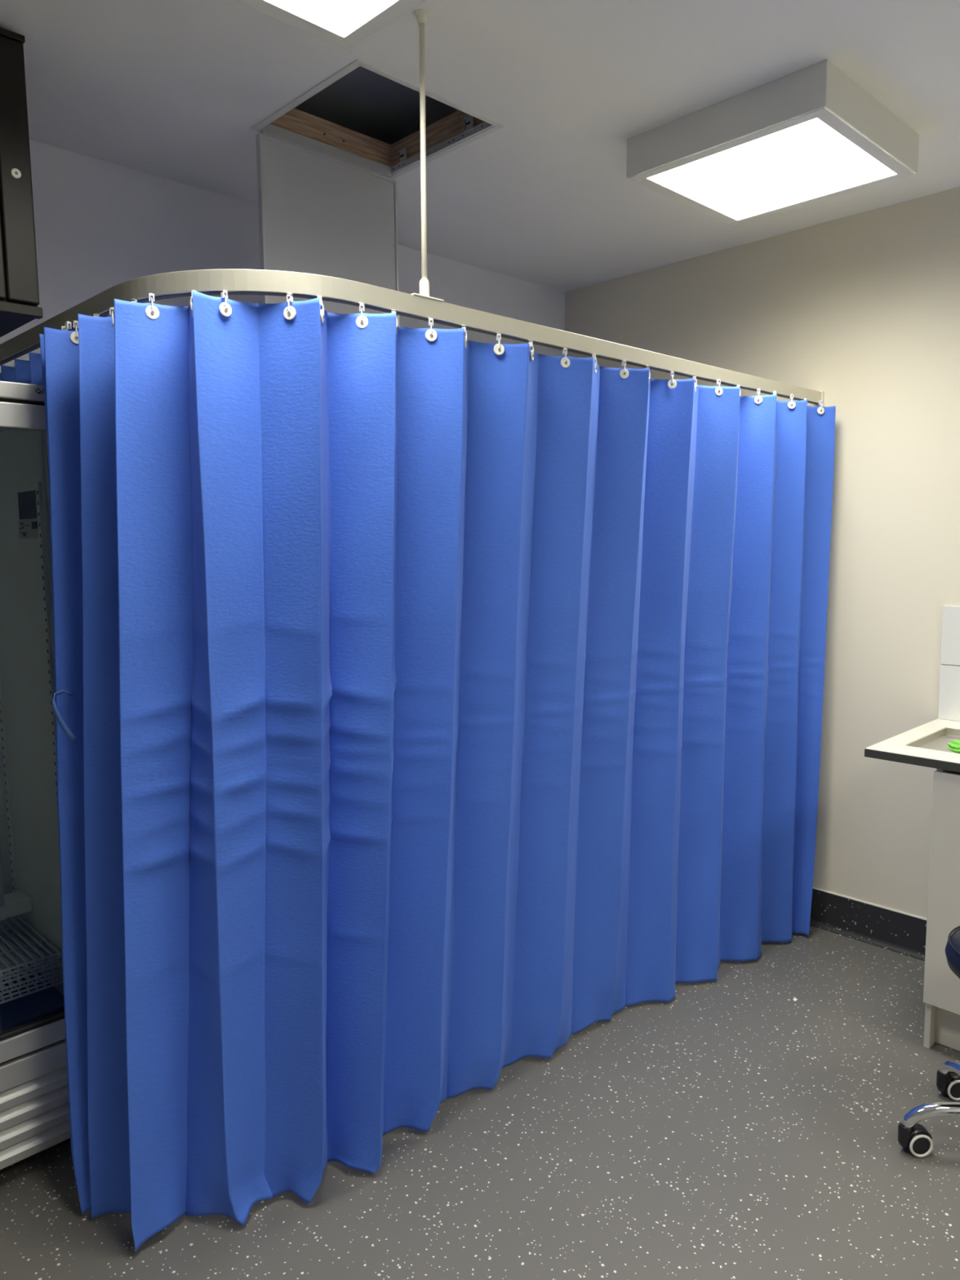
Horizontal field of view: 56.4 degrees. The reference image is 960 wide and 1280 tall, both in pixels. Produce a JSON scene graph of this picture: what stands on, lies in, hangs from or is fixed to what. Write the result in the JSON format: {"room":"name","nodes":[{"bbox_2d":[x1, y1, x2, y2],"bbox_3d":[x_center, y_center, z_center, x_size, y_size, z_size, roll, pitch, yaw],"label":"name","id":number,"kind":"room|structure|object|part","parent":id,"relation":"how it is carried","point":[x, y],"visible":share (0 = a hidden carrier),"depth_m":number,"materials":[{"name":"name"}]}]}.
{"room":"hospital room","nodes":[
{"label":"hospital room","id":0,"kind":"room"},
{"bbox_2d":[0,139,564,373],"bbox_3d":[-1.500,-0.078,2.591,5.260,2.710,0.100,-7,9,-44],"label":"wall","id":1,"kind":"structure","parent":0,"point":[100,225],"depth_m":2.84,"materials":[{"name":"white paint"}]},
{"bbox_2d":[0,26,43,337],"bbox_3d":[-1.493,-1.053,2.013,0.736,0.620,0.580,-7,9,-44],"label":"upper cabinet","id":2,"kind":"object","parent":1,"relation":"attached to","point":[19,280],"visible":1,"depth_m":2.04,"materials":[{"name":"black paint"}]},
{"bbox_3d":[-1.327,-1.037,1.790,0.660,0.574,0.017,-7,9,-44],"label":"door panel","id":3,"kind":"part","parent":2,"relation":"part of","materials":[{"name":"black paint"}]},
{"bbox_3d":[-1.303,-1.334,1.783,0.736,0.014,0.019,-7,9,-44],"label":"rail","id":4,"kind":"part","parent":2,"relation":"part of","materials":[{"name":"metal"}]},
{"bbox_3d":[-1.295,-0.736,1.848,0.736,0.023,0.023,-7,9,-44],"label":"rail","id":5,"kind":"part","parent":2,"relation":"part of","materials":[{"name":"black paint"}]},
{"bbox_2d":[294,66,458,144],"bbox_3d":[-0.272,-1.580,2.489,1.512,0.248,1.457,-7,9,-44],"label":"ceiling opening","id":6,"kind":"object","parent":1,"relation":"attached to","point":[364,101],"depth_m":2.90,"materials":[{"name":"black metal"}]},
{"bbox_2d":[0,925,959,1279],"bbox_3d":[0.208,1.469,1.019,5.460,0.050,4.948,-7,9,-44],"label":"floor","id":7,"kind":"structure","parent":0,"point":[731,1127],"depth_m":2.19,"materials":[{"name":"plastic"}]},
{"bbox_2d":[0,380,71,1169],"bbox_3d":[-1.449,0.364,2.188,0.670,1.920,0.598,-7,9,-44],"label":"fridge","id":8,"kind":"object","parent":7,"relation":"on","point":[34,1110],"visible":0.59,"depth_m":2.28,"materials":[{"name":"white metal"}]},
{"bbox_3d":[-1.377,0.176,2.509,0.050,1.420,0.014,-7,9,-44],"label":"corner trim","id":9,"kind":"part","parent":8,"relation":"part of","materials":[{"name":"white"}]},
{"bbox_3d":[-1.259,-0.495,1.887,0.670,0.056,0.028,-7,9,-44],"label":"rail","id":10,"kind":"part","parent":8,"relation":"part of","materials":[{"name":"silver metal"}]},
{"bbox_2d":[19,493,36,519],"bbox_3d":[-1.117,-0.330,2.213,0.001,0.057,0.140,-7,9,-44],"label":"print","id":11,"kind":"object","parent":8,"relation":"on","point":[28,502],"depth_m":2.22,"materials":[{"name":"black paper"}]},
{"bbox_2d":[19,521,38,536],"bbox_3d":[-1.119,-0.276,2.222,0.001,0.035,0.146,-7,9,-44],"label":"print","id":12,"kind":"object","parent":8,"relation":"attached to","point":[26,528],"depth_m":2.23,"materials":[{"name":"white paper"}]},
{"bbox_2d":[0,915,62,1004],"bbox_3d":[-1.413,0.857,2.221,0.599,0.088,0.355,-7,9,-44],"label":"wire basket","id":13,"kind":"object","parent":8,"relation":"in","point":[11,994],"depth_m":2.30,"materials":[{"name":"white metal"}]},
{"bbox_3d":[-1.415,0.845,2.222,0.599,0.019,0.348,-7,9,-44],"label":"wire shelf","id":14,"kind":"part","parent":13,"relation":"part of","materials":[{"name":"white metal"}]},
{"bbox_3d":[-1.414,0.823,2.218,0.599,0.019,0.352,-7,9,-44],"label":"wire shelf","id":15,"kind":"part","parent":13,"relation":"part of","materials":[{"name":"white metal"}]},
{"bbox_3d":[-1.413,0.867,2.222,0.599,0.019,0.355,-7,9,-44],"label":"wire shelf","id":16,"kind":"part","parent":13,"relation":"part of","materials":[{"name":"white metal"}]},
{"bbox_3d":[-1.243,0.240,1.974,0.628,1.425,0.006,-7,9,-44],"label":"glass","id":17,"kind":"part","parent":8,"relation":"part of","materials":[{"name":"clear glass"}]},
{"bbox_3d":[-1.244,0.995,2.054,0.670,0.053,0.028,-7,9,-44],"label":"rail","id":18,"kind":"part","parent":8,"relation":"part of","materials":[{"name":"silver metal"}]},
{"bbox_3d":[-1.240,1.062,2.058,0.670,0.063,0.018,-7,9,-44],"label":"panel","id":19,"kind":"part","parent":8,"relation":"part of","materials":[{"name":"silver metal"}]},
{"bbox_2d":[897,925,959,1157],"bbox_3d":[1.377,1.019,2.187,0.575,0.559,0.555,-7,9,-44],"label":"stool","id":20,"kind":"object","parent":7,"relation":"on","point":[912,1135],"visible":1,"depth_m":2.24,"materials":[{"name":"black plastic"}]},
{"bbox_3d":[1.073,1.249,2.258,0.033,0.052,0.033,-7,9,-44],"label":"castor stem","id":21,"kind":"part","parent":20,"relation":"part of","materials":[{"name":"black plastic"}]},
{"bbox_2d":[906,1123,932,1145],"bbox_3d":[1.102,1.247,2.260,0.070,0.039,0.034,-1,6,-3],"label":"hood","id":22,"kind":"object","parent":20,"relation":"attached to","point":[917,1135],"depth_m":2.24,"materials":[{"name":"black plastic"}]},
{"bbox_3d":[1.183,1.194,2.239,0.247,0.079,0.036,0,6,8],"label":"arm","id":23,"kind":"part","parent":20,"relation":"part of","materials":[{"name":"silver metal"}]},
{"bbox_3d":[1.284,1.222,2.481,0.033,0.052,0.033,-7,9,-44],"label":"castor stem","id":24,"kind":"part","parent":20,"relation":"part of","materials":[{"name":"black plastic"}]},
{"bbox_3d":[1.305,1.179,2.366,0.036,0.079,0.247,-2,6,-10],"label":"arm","id":25,"kind":"part","parent":20,"relation":"part of","materials":[{"name":"silver metal"}]},
{"bbox_2d":[944,1072,959,1090],"bbox_3d":[1.313,1.220,2.482,0.070,0.039,0.034,-1,6,-3],"label":"hood","id":26,"kind":"object","parent":20,"relation":"attached to","point":[952,1081],"depth_m":2.46,"materials":[{"name":"black plastic"}]},
{"bbox_3d":[1.328,0.787,2.173,0.352,0.094,0.352,-7,9,-44],"label":"seat","id":27,"kind":"part","parent":20,"relation":"part of","materials":[{"name":"blue plastic"}]},
{"bbox_2d":[923,768,959,1051],"bbox_3d":[2.069,0.840,2.332,0.585,0.868,1.508,-7,9,-44],"label":"base cabinet","id":28,"kind":"object","parent":7,"relation":"on","point":[941,989],"visible":0.99,"depth_m":2.63,"materials":[{"name":"beige laminate"}]},
{"bbox_2d":[864,718,959,772],"bbox_3d":[2.013,0.381,2.357,0.632,0.028,1.728,-7,9,-44],"label":"countertop","id":29,"kind":"structure","parent":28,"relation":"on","point":[926,744],"depth_m":2.77,"materials":[{"name":"white laminate"}]},
{"bbox_2d":[894,725,959,755],"bbox_3d":[1.899,0.371,2.452,0.410,0.028,1.324,-7,9,-44],"label":"sink","id":30,"kind":"object","parent":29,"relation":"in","point":[935,739],"depth_m":2.90,"materials":[{"name":"white ceramic"}]},
{"bbox_2d":[946,740,959,753],"bbox_3d":[1.508,0.330,2.722,0.139,0.050,0.151,-7,9,-44],"label":"cleaning cloth","id":31,"kind":"object","parent":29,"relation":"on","point":[954,746],"visible":0.97,"depth_m":2.72,"materials":[{"name":"green fabric"}]},
{"bbox_2d":[0,0,959,292],"bbox_3d":[0.179,-1.255,0.714,5.460,0.012,4.948,-7,9,-44],"label":"ceiling","id":32,"kind":"structure","parent":0,"point":[173,90],"depth_m":2.31,"materials":[{"name":"white paint"}]},
{"bbox_2d":[235,0,426,51],"bbox_3d":[-0.290,-1.278,1.508,0.602,0.110,0.602,-7,9,-44],"label":"ceiling light","id":33,"kind":"object","parent":32,"relation":"attached to","point":[345,24],"visible":1,"depth_m":1.80,"materials":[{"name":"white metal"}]},
{"bbox_2d":[268,0,395,35],"bbox_3d":[-0.289,-1.229,1.513,0.518,0.004,0.518,-7,9,-44],"label":"diffuser","id":34,"kind":"object","parent":33,"relation":"attached to","point":[329,17],"depth_m":1.79,"materials":[{"name":"white plastic"}]},
{"bbox_2d":[250,59,505,326],"bbox_3d":[-0.283,-1.241,2.542,0.544,0.597,0.548,-7,9,-44],"label":"ceiling hatch","id":35,"kind":"object","parent":32,"relation":"attached to","point":[319,214],"visible":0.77,"depth_m":2.68,"materials":[{"name":"white metal"}]},
{"bbox_3d":[-0.449,-1.208,2.729,0.497,0.492,0.020,-7,9,-44],"label":"flap frame","id":36,"kind":"part","parent":35,"relation":"part of","materials":[{"name":"white metal"}]},
{"bbox_2d":[410,8,444,302],"bbox_3d":[-0.135,-1.078,1.996,0.089,0.618,0.052,-7,9,-44],"label":"support rod","id":37,"kind":"object","parent":32,"relation":"hanging from","point":[421,15],"visible":0.86,"depth_m":2.00,"materials":[{"name":"beige"}]},
{"bbox_2d":[0,268,823,405],"bbox_3d":[0.099,-0.803,2.493,2.840,0.051,1.023,-3,7,-18],"label":"rail","id":38,"kind":"object","parent":37,"relation":"hanging from","point":[235,281],"visible":0.88,"depth_m":2.03,"materials":[{"name":"grey metal"}]},
{"bbox_2d":[0,289,835,1253],"bbox_3d":[0.117,0.232,2.587,2.796,2.037,1.067,-3,7,-17],"label":"privacy curtain","id":39,"kind":"object","parent":38,"relation":"hanging from","point":[433,708],"visible":0.94,"depth_m":2.09,"materials":[{"name":"blue fabric"}]},
{"bbox_3d":[-0.127,-1.076,2.002,0.012,0.597,0.044,0,6,5],"label":"rod","id":40,"kind":"part","parent":37,"relation":"part of","materials":[{"name":"beige"}]},
{"bbox_2d":[419,278,429,296],"bbox_3d":[-0.125,-0.793,2.018,0.023,0.040,0.023,-7,9,-44],"label":"socket","id":41,"kind":"object","parent":37,"relation":"attached to","point":[424,282],"depth_m":2.01,"materials":[{"name":"white plastic"}]},
{"bbox_3d":[-0.123,-0.772,2.022,0.089,0.004,0.027,-7,9,-44],"label":"saddle plate","id":42,"kind":"part","parent":37,"relation":"part of","materials":[{"name":"white plastic"}]},
{"bbox_2d":[626,59,919,226],"bbox_3d":[0.855,-1.414,2.617,0.602,0.110,0.602,-7,9,-44],"label":"ceiling light","id":43,"kind":"object","parent":32,"relation":"attached to","point":[810,135],"visible":1,"depth_m":2.50,"materials":[{"name":"white metal"}]},
{"bbox_3d":[0.855,-1.365,2.623,0.590,0.012,0.590,-7,9,-44],"label":"frame","id":44,"kind":"part","parent":43,"relation":"part of","materials":[{"name":"white metal"}]},
{"bbox_2d":[648,117,896,219],"bbox_3d":[0.855,-1.365,2.623,0.518,0.004,0.518,-7,9,-44],"label":"diffuser","id":45,"kind":"object","parent":43,"relation":"attached to","point":[810,159],"depth_m":2.60,"materials":[{"name":"white plastic"}]},
{"bbox_2d":[564,186,959,918],"bbox_3d":[2.110,-0.131,2.724,0.100,2.710,4.748,-7,9,-44],"label":"wall","id":46,"kind":"structure","parent":0,"point":[862,310],"depth_m":3.32,"materials":[{"name":"beige paint"}]},
{"bbox_2d":[809,887,926,961],"bbox_3d":[2.079,1.145,2.823,0.026,0.152,4.748,-7,9,-44],"label":"baseboard","id":47,"kind":"structure","parent":46,"relation":"attached to","point":[889,929],"depth_m":3.43,"materials":[{"name":"plastic"}]},
{"bbox_2d":[937,664,959,721],"bbox_3d":[1.775,0.198,3.032,0.009,0.193,0.408,-7,9,-44],"label":"wall tile","id":48,"kind":"structure","parent":46,"relation":"attached to","point":[948,708],"depth_m":3.15,"materials":[{"name":"white tile"}]},
{"bbox_2d":[940,605,959,665],"bbox_3d":[1.773,-0.003,3.009,0.009,0.206,0.408,-7,9,-44],"label":"wall tile","id":49,"kind":"structure","parent":46,"relation":"attached to","point":[950,642],"depth_m":3.13,"materials":[{"name":"white tile"}]}
]}

